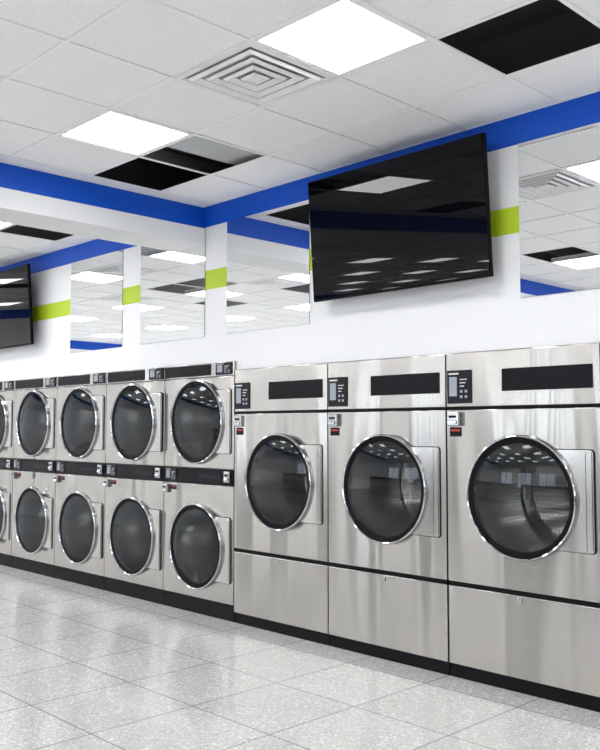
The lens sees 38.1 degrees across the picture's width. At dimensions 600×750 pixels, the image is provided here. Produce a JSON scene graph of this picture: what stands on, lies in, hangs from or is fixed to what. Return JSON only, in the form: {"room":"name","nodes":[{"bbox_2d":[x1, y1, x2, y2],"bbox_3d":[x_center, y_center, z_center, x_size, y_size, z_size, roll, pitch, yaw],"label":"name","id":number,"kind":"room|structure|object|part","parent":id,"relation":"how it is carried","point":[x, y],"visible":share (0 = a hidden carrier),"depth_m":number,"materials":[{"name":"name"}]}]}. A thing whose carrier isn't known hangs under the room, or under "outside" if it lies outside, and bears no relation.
{"room":"laundry","nodes":[
{"label":"laundry","id":0,"kind":"room"},
{"bbox_2d":[0,0,599,266],"bbox_3d":[-6.458,-1.728,1.496,16.020,0.006,21.000,3,-5,-44],"label":"ceiling","id":1,"kind":"structure","parent":0,"point":[65,64],"depth_m":4.69,"materials":[{"name":"tile"}]},
{"bbox_2d":[0,222,12,228],"bbox_3d":[-2.809,-1.373,7.584,0.584,0.049,0.584,3,-5,-44],"label":"ceiling light","id":2,"kind":"object","parent":1,"relation":"attached to","point":[2,225],"visible":0.12,"depth_m":7.75,"materials":[{"name":"white plastic"}]},
{"bbox_2d":[0,222,8,227],"bbox_3d":[-2.809,-1.364,7.583,0.550,0.026,0.550,3,-5,-44],"label":"diffuser","id":3,"kind":"object","parent":2,"relation":"attached to","point":[2,225],"depth_m":7.76,"materials":[{"name":"white plastic"}]},
{"bbox_2d":[60,111,190,155],"bbox_3d":[-1.083,-1.509,5.381,0.584,0.049,0.584,3,-5,-44],"label":"ceiling light","id":4,"kind":"object","parent":1,"relation":"attached to","point":[112,130],"visible":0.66,"depth_m":5.37,"materials":[{"name":"white plastic"}]},
{"bbox_2d":[143,149,226,173],"bbox_3d":[-1.987,-1.676,5.509,4.020,0.080,0.060,3,-5,-44],"label":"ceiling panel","id":5,"kind":"structure","parent":1,"relation":"attached to","point":[160,155],"depth_m":6.56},
{"bbox_2d":[173,42,337,108],"bbox_3d":[-0.232,-1.656,4.515,0.610,0.264,0.610,3,-5,-44],"label":"ceiling vent","id":6,"kind":"object","parent":1,"relation":"in","point":[251,74],"visible":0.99,"depth_m":4.49,"materials":[{"name":"white metal"}]},
{"bbox_2d":[254,0,428,75],"bbox_3d":[0.194,-1.590,4.073,0.584,0.049,0.584,3,-5,-44],"label":"ceiling light","id":7,"kind":"object","parent":1,"relation":"attached to","point":[340,37],"visible":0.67,"depth_m":4.06,"materials":[{"name":"white plastic"}]},
{"bbox_2d":[0,565,599,749],"bbox_3d":[-6.000,1.633,1.735,17.500,0.100,21.200,3,-5,-44],"label":"floor","id":8,"kind":"structure","parent":0,"point":[82,667],"depth_m":4.91,"materials":[{"name":"tile"}]},
{"bbox_2d":[0,380,16,566],"bbox_3d":[-3.054,1.092,9.979,1.040,2.000,0.912,3,-5,-44],"label":"dryer","id":9,"kind":"object","parent":8,"relation":"on","point":[7,388],"visible":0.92,"depth_m":9.40,"materials":[{"name":"grey metal"}]},
{"bbox_3d":[-3.418,1.534,9.596,0.022,0.600,0.600,3,-5,-44],"label":"door glass","id":10,"kind":"part","parent":9,"relation":"part of","materials":[{"name":"glass"}]},
{"bbox_3d":[-3.418,0.541,9.657,0.022,0.600,0.600,3,-5,-44],"label":"door glass","id":11,"kind":"part","parent":9,"relation":"part of","materials":[{"name":"glass"}]},
{"bbox_3d":[-3.175,1.521,9.379,0.008,0.500,0.199,3,-5,-44],"label":"door plate","id":12,"kind":"part","parent":9,"relation":"part of","materials":[{"name":"silver metal"}]},
{"bbox_3d":[-3.382,2.007,9.601,0.018,0.126,0.912,3,-5,-44],"label":"kick plate","id":13,"kind":"part","parent":9,"relation":"part of","materials":[{"name":"black metal"}]},
{"bbox_3d":[-3.387,1.493,9.629,0.030,0.900,0.912,3,-5,-44],"label":"panel","id":14,"kind":"part","parent":9,"relation":"part of","materials":[{"name":"silver metal"}]},
{"bbox_3d":[-3.387,0.552,9.687,0.030,0.722,0.912,3,-5,-44],"label":"panel","id":15,"kind":"part","parent":9,"relation":"part of","materials":[{"name":"silver metal"}]},
{"bbox_3d":[-3.175,0.528,9.440,0.008,0.500,0.199,3,-5,-44],"label":"door plate","id":16,"kind":"part","parent":9,"relation":"part of","materials":[{"name":"silver metal"}]},
{"bbox_3d":[-3.387,0.130,9.714,0.030,0.109,0.912,3,-5,-44],"label":"control panel","id":17,"kind":"part","parent":9,"relation":"part of","materials":[{"name":"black metal"}]},
{"bbox_3d":[-3.127,1.517,9.318,0.008,0.476,0.033,3,-5,-44],"label":"door handle","id":18,"kind":"part","parent":9,"relation":"part of","materials":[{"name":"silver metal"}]},
{"bbox_3d":[-3.127,0.524,9.380,0.008,0.476,0.033,3,-5,-44],"label":"door handle","id":19,"kind":"part","parent":9,"relation":"part of","materials":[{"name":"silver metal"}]},
{"bbox_2d":[10,376,59,577],"bbox_3d":[-2.412,1.051,9.322,1.040,2.000,0.912,3,-5,-44],"label":"dryer","id":20,"kind":"object","parent":8,"relation":"on","point":[35,401],"visible":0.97,"depth_m":8.93,"materials":[{"name":"grey metal"}]},
{"bbox_3d":[-2.776,1.493,8.938,0.022,0.600,0.600,3,-5,-44],"label":"door glass","id":21,"kind":"part","parent":20,"relation":"part of","materials":[{"name":"glass"}]},
{"bbox_3d":[-2.776,0.500,9.000,0.022,0.600,0.600,3,-5,-44],"label":"door glass","id":22,"kind":"part","parent":20,"relation":"part of","materials":[{"name":"glass"}]},
{"bbox_3d":[-2.740,1.967,8.944,0.018,0.126,0.912,3,-5,-44],"label":"kick plate","id":23,"kind":"part","parent":20,"relation":"part of","materials":[{"name":"black metal"}]},
{"bbox_3d":[-2.744,1.452,8.972,0.030,0.900,0.912,3,-5,-44],"label":"panel","id":24,"kind":"part","parent":20,"relation":"part of","materials":[{"name":"silver metal"}]},
{"bbox_3d":[-2.744,0.511,9.030,0.030,0.722,0.912,3,-5,-44],"label":"panel","id":25,"kind":"part","parent":20,"relation":"part of","materials":[{"name":"silver metal"}]},
{"bbox_3d":[-2.744,0.089,9.056,0.030,0.109,0.912,3,-5,-44],"label":"control panel","id":26,"kind":"part","parent":20,"relation":"part of","materials":[{"name":"black metal"}]},
{"bbox_3d":[-2.533,1.480,8.721,0.008,0.500,0.199,3,-5,-44],"label":"door plate","id":27,"kind":"part","parent":20,"relation":"part of","materials":[{"name":"silver metal"}]},
{"bbox_3d":[-2.533,0.487,8.783,0.008,0.500,0.199,3,-5,-44],"label":"door plate","id":28,"kind":"part","parent":20,"relation":"part of","materials":[{"name":"silver metal"}]},
{"bbox_3d":[-2.485,1.476,8.661,0.008,0.476,0.033,3,-5,-44],"label":"door handle","id":29,"kind":"part","parent":20,"relation":"part of","materials":[{"name":"silver metal"}]},
{"bbox_3d":[-2.485,0.483,8.722,0.008,0.476,0.033,3,-5,-44],"label":"door handle","id":30,"kind":"part","parent":20,"relation":"part of","materials":[{"name":"silver metal"}]},
{"bbox_2d":[53,372,108,589],"bbox_3d":[-1.769,1.010,8.664,1.040,2.000,0.912,3,-5,-44],"label":"dryer","id":31,"kind":"object","parent":8,"relation":"on","point":[79,550],"visible":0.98,"depth_m":8.27,"materials":[{"name":"grey metal"}]},
{"bbox_3d":[-2.134,1.452,8.281,0.022,0.600,0.600,3,-5,-44],"label":"door glass","id":32,"kind":"part","parent":31,"relation":"part of","materials":[{"name":"black glass"}]},
{"bbox_3d":[-2.134,0.459,8.342,0.022,0.600,0.600,3,-5,-44],"label":"door glass","id":33,"kind":"part","parent":31,"relation":"part of","materials":[{"name":"black glass"}]},
{"bbox_3d":[-2.098,1.926,8.286,0.018,0.126,0.912,3,-5,-44],"label":"kick plate","id":34,"kind":"part","parent":31,"relation":"part of","materials":[{"name":"black metal"}]},
{"bbox_3d":[-2.102,1.411,8.314,0.030,0.900,0.912,3,-5,-44],"label":"panel","id":35,"kind":"part","parent":31,"relation":"part of","materials":[{"name":"silver metal"}]},
{"bbox_3d":[-2.102,0.470,8.372,0.030,0.722,0.912,3,-5,-44],"label":"panel","id":36,"kind":"part","parent":31,"relation":"part of","materials":[{"name":"silver metal"}]},
{"bbox_3d":[-2.102,0.049,8.399,0.030,0.109,0.912,3,-5,-44],"label":"control panel","id":37,"kind":"part","parent":31,"relation":"part of","materials":[{"name":"black metal"}]},
{"bbox_3d":[-1.891,1.439,8.064,0.008,0.500,0.199,3,-5,-44],"label":"door plate","id":38,"kind":"part","parent":31,"relation":"part of","materials":[{"name":"silver metal"}]},
{"bbox_3d":[-1.891,0.446,8.125,0.008,0.500,0.199,3,-5,-44],"label":"door plate","id":39,"kind":"part","parent":31,"relation":"part of","materials":[{"name":"silver metal"}]},
{"bbox_3d":[-1.842,1.435,8.003,0.008,0.476,0.033,3,-5,-44],"label":"door handle","id":40,"kind":"part","parent":31,"relation":"part of","materials":[{"name":"silver metal"}]},
{"bbox_3d":[-1.842,0.442,8.065,0.008,0.476,0.033,3,-5,-44],"label":"door handle","id":41,"kind":"part","parent":31,"relation":"part of","materials":[{"name":"silver metal"}]},
{"bbox_2d":[103,367,167,604],"bbox_3d":[-1.127,0.970,8.007,1.040,2.000,0.912,3,-5,-44],"label":"dryer","id":42,"kind":"object","parent":8,"relation":"on","point":[135,411],"visible":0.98,"depth_m":7.62,"materials":[{"name":"grey metal"}]},
{"bbox_3d":[-1.492,1.412,7.623,0.022,0.600,0.600,3,-5,-44],"label":"door glass","id":43,"kind":"part","parent":42,"relation":"part of","materials":[{"name":"glass"}]},
{"bbox_3d":[-1.492,0.419,7.685,0.022,0.600,0.600,3,-5,-44],"label":"door glass","id":44,"kind":"part","parent":42,"relation":"part of","materials":[{"name":"glass"}]},
{"bbox_3d":[-1.456,1.885,7.629,0.018,0.126,0.912,3,-5,-44],"label":"kick plate","id":45,"kind":"part","parent":42,"relation":"part of","materials":[{"name":"black metal"}]},
{"bbox_3d":[-1.460,1.371,7.657,0.030,0.900,0.912,3,-5,-44],"label":"panel","id":46,"kind":"part","parent":42,"relation":"part of","materials":[{"name":"silver metal"}]},
{"bbox_3d":[-1.460,0.429,7.715,0.030,0.722,0.912,3,-5,-44],"label":"panel","id":47,"kind":"part","parent":42,"relation":"part of","materials":[{"name":"silver metal"}]},
{"bbox_3d":[-1.460,0.008,7.741,0.030,0.109,0.912,3,-5,-44],"label":"control panel","id":48,"kind":"part","parent":42,"relation":"part of","materials":[{"name":"black metal"}]},
{"bbox_3d":[-1.249,1.398,7.406,0.008,0.500,0.199,3,-5,-44],"label":"door plate","id":49,"kind":"part","parent":42,"relation":"part of","materials":[{"name":"silver metal"}]},
{"bbox_3d":[-1.249,0.405,7.468,0.008,0.500,0.199,3,-5,-44],"label":"door plate","id":50,"kind":"part","parent":42,"relation":"part of","materials":[{"name":"silver metal"}]},
{"bbox_3d":[-1.200,1.395,7.346,0.008,0.476,0.033,3,-5,-44],"label":"door handle","id":51,"kind":"part","parent":42,"relation":"part of","materials":[{"name":"silver metal"}]},
{"bbox_3d":[-1.200,0.401,7.407,0.008,0.476,0.033,3,-5,-44],"label":"door handle","id":52,"kind":"part","parent":42,"relation":"part of","materials":[{"name":"silver metal"}]},
{"bbox_2d":[162,361,236,621],"bbox_3d":[-0.485,0.929,7.349,1.040,2.000,0.912,3,-5,-44],"label":"dryer","id":53,"kind":"object","parent":8,"relation":"on","point":[199,488],"visible":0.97,"depth_m":6.96,"materials":[{"name":"grey metal"}]},
{"bbox_3d":[-0.849,1.371,6.966,0.022,0.600,0.600,3,-5,-44],"label":"door glass","id":54,"kind":"part","parent":53,"relation":"part of","materials":[{"name":"glass"}]},
{"bbox_3d":[-0.849,0.378,7.027,0.022,0.600,0.600,3,-5,-44],"label":"door glass","id":55,"kind":"part","parent":53,"relation":"part of","materials":[{"name":"black glass"}]},
{"bbox_3d":[-0.818,1.330,6.999,0.030,0.900,0.912,3,-5,-44],"label":"panel","id":56,"kind":"part","parent":53,"relation":"part of","materials":[{"name":"silver metal"}]},
{"bbox_3d":[-0.814,1.844,6.971,0.018,0.126,0.912,3,-5,-44],"label":"kick plate","id":57,"kind":"part","parent":53,"relation":"part of","materials":[{"name":"metal"}]},
{"bbox_3d":[-0.818,0.389,7.057,0.030,0.722,0.912,3,-5,-44],"label":"panel","id":58,"kind":"part","parent":53,"relation":"part of","materials":[{"name":"silver metal"}]},
{"bbox_3d":[-0.818,-0.033,7.084,0.030,0.109,0.912,3,-5,-44],"label":"control panel","id":59,"kind":"part","parent":53,"relation":"part of","materials":[{"name":"silver metal"}]},
{"bbox_3d":[-0.606,1.357,6.749,0.008,0.500,0.199,3,-5,-44],"label":"door plate","id":60,"kind":"part","parent":53,"relation":"part of","materials":[{"name":"silver metal"}]},
{"bbox_3d":[-0.606,0.364,6.810,0.008,0.500,0.199,3,-5,-44],"label":"door plate","id":61,"kind":"part","parent":53,"relation":"part of","materials":[{"name":"silver metal"}]},
{"bbox_3d":[-0.558,1.354,6.688,0.008,0.476,0.033,3,-5,-44],"label":"door handle","id":62,"kind":"part","parent":53,"relation":"part of","materials":[{"name":"silver metal"}]},
{"bbox_3d":[-0.558,0.361,6.750,0.008,0.476,0.033,3,-5,-44],"label":"door handle","id":63,"kind":"part","parent":53,"relation":"part of","materials":[{"name":"silver metal"}]},
{"bbox_2d":[234,363,329,645],"bbox_3d":[0.185,0.921,6.661,1.040,1.930,0.990,3,-5,-44],"label":"dryer","id":64,"kind":"object","parent":8,"relation":"on","point":[281,522],"visible":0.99,"depth_m":6.27,"materials":[{"name":"grey metal"}]},
{"bbox_3d":[-0.171,0.776,6.305,0.022,0.622,0.622,3,-5,-44],"label":"door glass","id":65,"kind":"part","parent":64,"relation":"part of","materials":[{"name":"black glass"}]},
{"bbox_3d":[-0.148,1.556,6.296,0.030,0.458,0.990,3,-5,-44],"label":"service panel","id":66,"kind":"part","parent":64,"relation":"part of","materials":[{"name":"silver metal"}]},
{"bbox_3d":[-0.148,0.791,6.344,0.030,1.021,0.990,3,-5,-44],"label":"panel","id":67,"kind":"part","parent":64,"relation":"part of","materials":[{"name":"silver metal"}]},
{"bbox_3d":[-0.148,0.101,6.386,0.030,0.323,0.990,3,-5,-44],"label":"control panel","id":68,"kind":"part","parent":64,"relation":"part of","materials":[{"name":"silver metal"}]},
{"bbox_3d":[-0.143,1.825,6.284,0.018,0.079,0.990,3,-5,-44],"label":"kick plate","id":69,"kind":"part","parent":64,"relation":"part of","materials":[{"name":"black metal"}]},
{"bbox_3d":[0.075,0.762,6.086,0.008,0.544,0.222,3,-5,-44],"label":"door plate","id":70,"kind":"part","parent":64,"relation":"part of","materials":[{"name":"silver metal"}]},
{"bbox_3d":[0.131,0.758,6.017,0.008,0.520,0.033,3,-5,-44],"label":"door handle","id":71,"kind":"part","parent":64,"relation":"part of","materials":[{"name":"silver metal"}]},
{"bbox_2d":[328,354,450,674],"bbox_3d":[0.883,0.877,5.946,1.040,1.930,0.990,3,-5,-44],"label":"dryer","id":72,"kind":"object","parent":8,"relation":"on","point":[388,467],"visible":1,"depth_m":5.56,"materials":[{"name":"grey metal"}]},
{"bbox_3d":[0.527,0.732,5.591,0.022,0.622,0.622,3,-5,-44],"label":"door glass","id":73,"kind":"part","parent":72,"relation":"part of","materials":[{"name":"black glass"}]},
{"bbox_3d":[0.550,0.057,5.672,0.030,0.323,0.990,3,-5,-44],"label":"control panel","id":74,"kind":"part","parent":72,"relation":"part of","materials":[{"name":"silver metal"}]},
{"bbox_3d":[0.550,0.747,5.629,0.030,1.021,0.990,3,-5,-44],"label":"panel","id":75,"kind":"part","parent":72,"relation":"part of","materials":[{"name":"silver metal"}]},
{"bbox_3d":[0.550,1.512,5.582,0.030,0.458,0.990,3,-5,-44],"label":"service panel","id":76,"kind":"part","parent":72,"relation":"part of","materials":[{"name":"silver metal"}]},
{"bbox_3d":[0.554,1.781,5.569,0.018,0.079,0.990,3,-5,-44],"label":"kick plate","id":77,"kind":"part","parent":72,"relation":"part of","materials":[{"name":"black metal"}]},
{"bbox_3d":[0.773,0.718,5.371,0.008,0.544,0.222,3,-5,-44],"label":"door plate","id":78,"kind":"part","parent":72,"relation":"part of","materials":[{"name":"silver metal"}]},
{"bbox_3d":[0.829,0.714,5.303,0.008,0.520,0.033,3,-5,-44],"label":"door handle","id":79,"kind":"part","parent":72,"relation":"part of","materials":[{"name":"silver metal"}]},
{"bbox_2d":[446,343,599,711],"bbox_3d":[1.581,0.833,5.231,1.040,1.930,0.990,3,-5,-44],"label":"dryer","id":80,"kind":"object","parent":8,"relation":"on","point":[523,425],"visible":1,"depth_m":4.85,"materials":[{"name":"grey metal"}]},
{"bbox_3d":[1.225,0.687,4.876,0.022,0.622,0.622,3,-5,-44],"label":"door glass","id":81,"kind":"part","parent":80,"relation":"part of","materials":[{"name":"glass"}]},
{"bbox_3d":[1.248,0.013,4.957,0.030,0.323,0.990,3,-5,-44],"label":"control panel","id":82,"kind":"part","parent":80,"relation":"part of","materials":[{"name":"silver metal"}]},
{"bbox_3d":[1.248,0.702,4.914,0.030,1.021,0.990,3,-5,-44],"label":"panel","id":83,"kind":"part","parent":80,"relation":"part of","materials":[{"name":"silver metal"}]},
{"bbox_3d":[1.248,1.467,4.867,0.030,0.458,0.990,3,-5,-44],"label":"service panel","id":84,"kind":"part","parent":80,"relation":"part of","materials":[{"name":"silver metal"}]},
{"bbox_3d":[1.253,1.736,4.854,0.018,0.079,0.990,3,-5,-44],"label":"kick plate","id":85,"kind":"part","parent":80,"relation":"part of","materials":[{"name":"black metal"}]},
{"bbox_3d":[1.471,0.674,4.656,0.008,0.544,0.222,3,-5,-44],"label":"door plate","id":86,"kind":"part","parent":80,"relation":"part of","materials":[{"name":"silver metal"}]},
{"bbox_3d":[1.527,0.669,4.588,0.008,0.520,0.033,3,-5,-44],"label":"door handle","id":87,"kind":"part","parent":80,"relation":"part of","materials":[{"name":"silver metal"}]},
{"bbox_2d":[0,11,599,380],"bbox_3d":[-0.679,0.014,7.031,0.120,3.786,21.000,3,-5,-44],"label":"wall","id":88,"kind":"structure","parent":0,"point":[488,313],"depth_m":5.74,"materials":[{"name":"white paint"}]},
{"bbox_2d":[0,264,33,348],"bbox_3d":[-3.214,-0.693,9.469,0.210,0.827,1.430,3,-5,-44],"label":"television","id":89,"kind":"object","parent":88,"relation":"attached to","point":[16,315],"visible":1,"depth_m":9.11,"materials":[{"name":"black glass"}]},
{"bbox_2d":[70,249,123,352],"bbox_3d":[-1.945,-0.684,8.285,0.006,0.896,0.927,3,-5,-44],"label":"wall mirror","id":90,"kind":"object","parent":88,"relation":"attached to","point":[96,318],"visible":1,"depth_m":8.26,"materials":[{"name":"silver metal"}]},
{"bbox_2d":[0,149,203,251],"bbox_3d":[-3.302,-1.553,4.987,6.620,0.710,0.400,3,-5,-44],"label":"soffit","id":91,"kind":"object","parent":88,"relation":"attached to","point":[28,197],"depth_m":6.57,"materials":[{"name":"paint"}]},
{"bbox_2d":[140,228,205,343],"bbox_3d":[-1.096,-0.738,7.415,0.006,0.896,0.923,3,-5,-44],"label":"wall mirror","id":92,"kind":"object","parent":88,"relation":"attached to","point":[172,291],"visible":0.79,"depth_m":7.39,"materials":[{"name":"silver metal"}]},
{"bbox_2d":[227,200,309,333],"bbox_3d":[-0.254,-0.792,6.553,0.006,0.896,0.922,3,-5,-44],"label":"wall mirror","id":93,"kind":"object","parent":88,"relation":"attached to","point":[268,252],"visible":0.86,"depth_m":6.52,"materials":[{"name":"silver metal"}]},
{"bbox_2d":[308,132,493,301],"bbox_3d":[0.625,-0.944,5.538,0.210,0.827,1.430,3,-5,-44],"label":"television","id":94,"kind":"object","parent":88,"relation":"attached to","point":[421,218],"visible":1,"depth_m":5.41,"materials":[{"name":"black glass"}]},
{"bbox_2d":[518,122,599,297],"bbox_3d":[1.583,-0.908,4.672,0.006,0.896,0.920,3,-5,-44],"label":"wall mirror","id":95,"kind":"object","parent":88,"relation":"attached to","point":[559,173],"visible":1,"depth_m":4.82,"materials":[{"name":"silver metal"}]},
{"bbox_2d":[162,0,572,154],"bbox_3d":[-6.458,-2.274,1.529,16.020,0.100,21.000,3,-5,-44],"label":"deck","id":96,"kind":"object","parent":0,"point":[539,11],"depth_m":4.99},
{"bbox_2d":[167,136,261,165],"bbox_3d":[-0.844,-1.669,5.576,2.150,0.305,0.320,3,-5,-44],"label":"air duct","id":97,"kind":"object","parent":96,"relation":"hanging from","point":[196,145],"visible":0.02,"depth_m":5.82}
]}

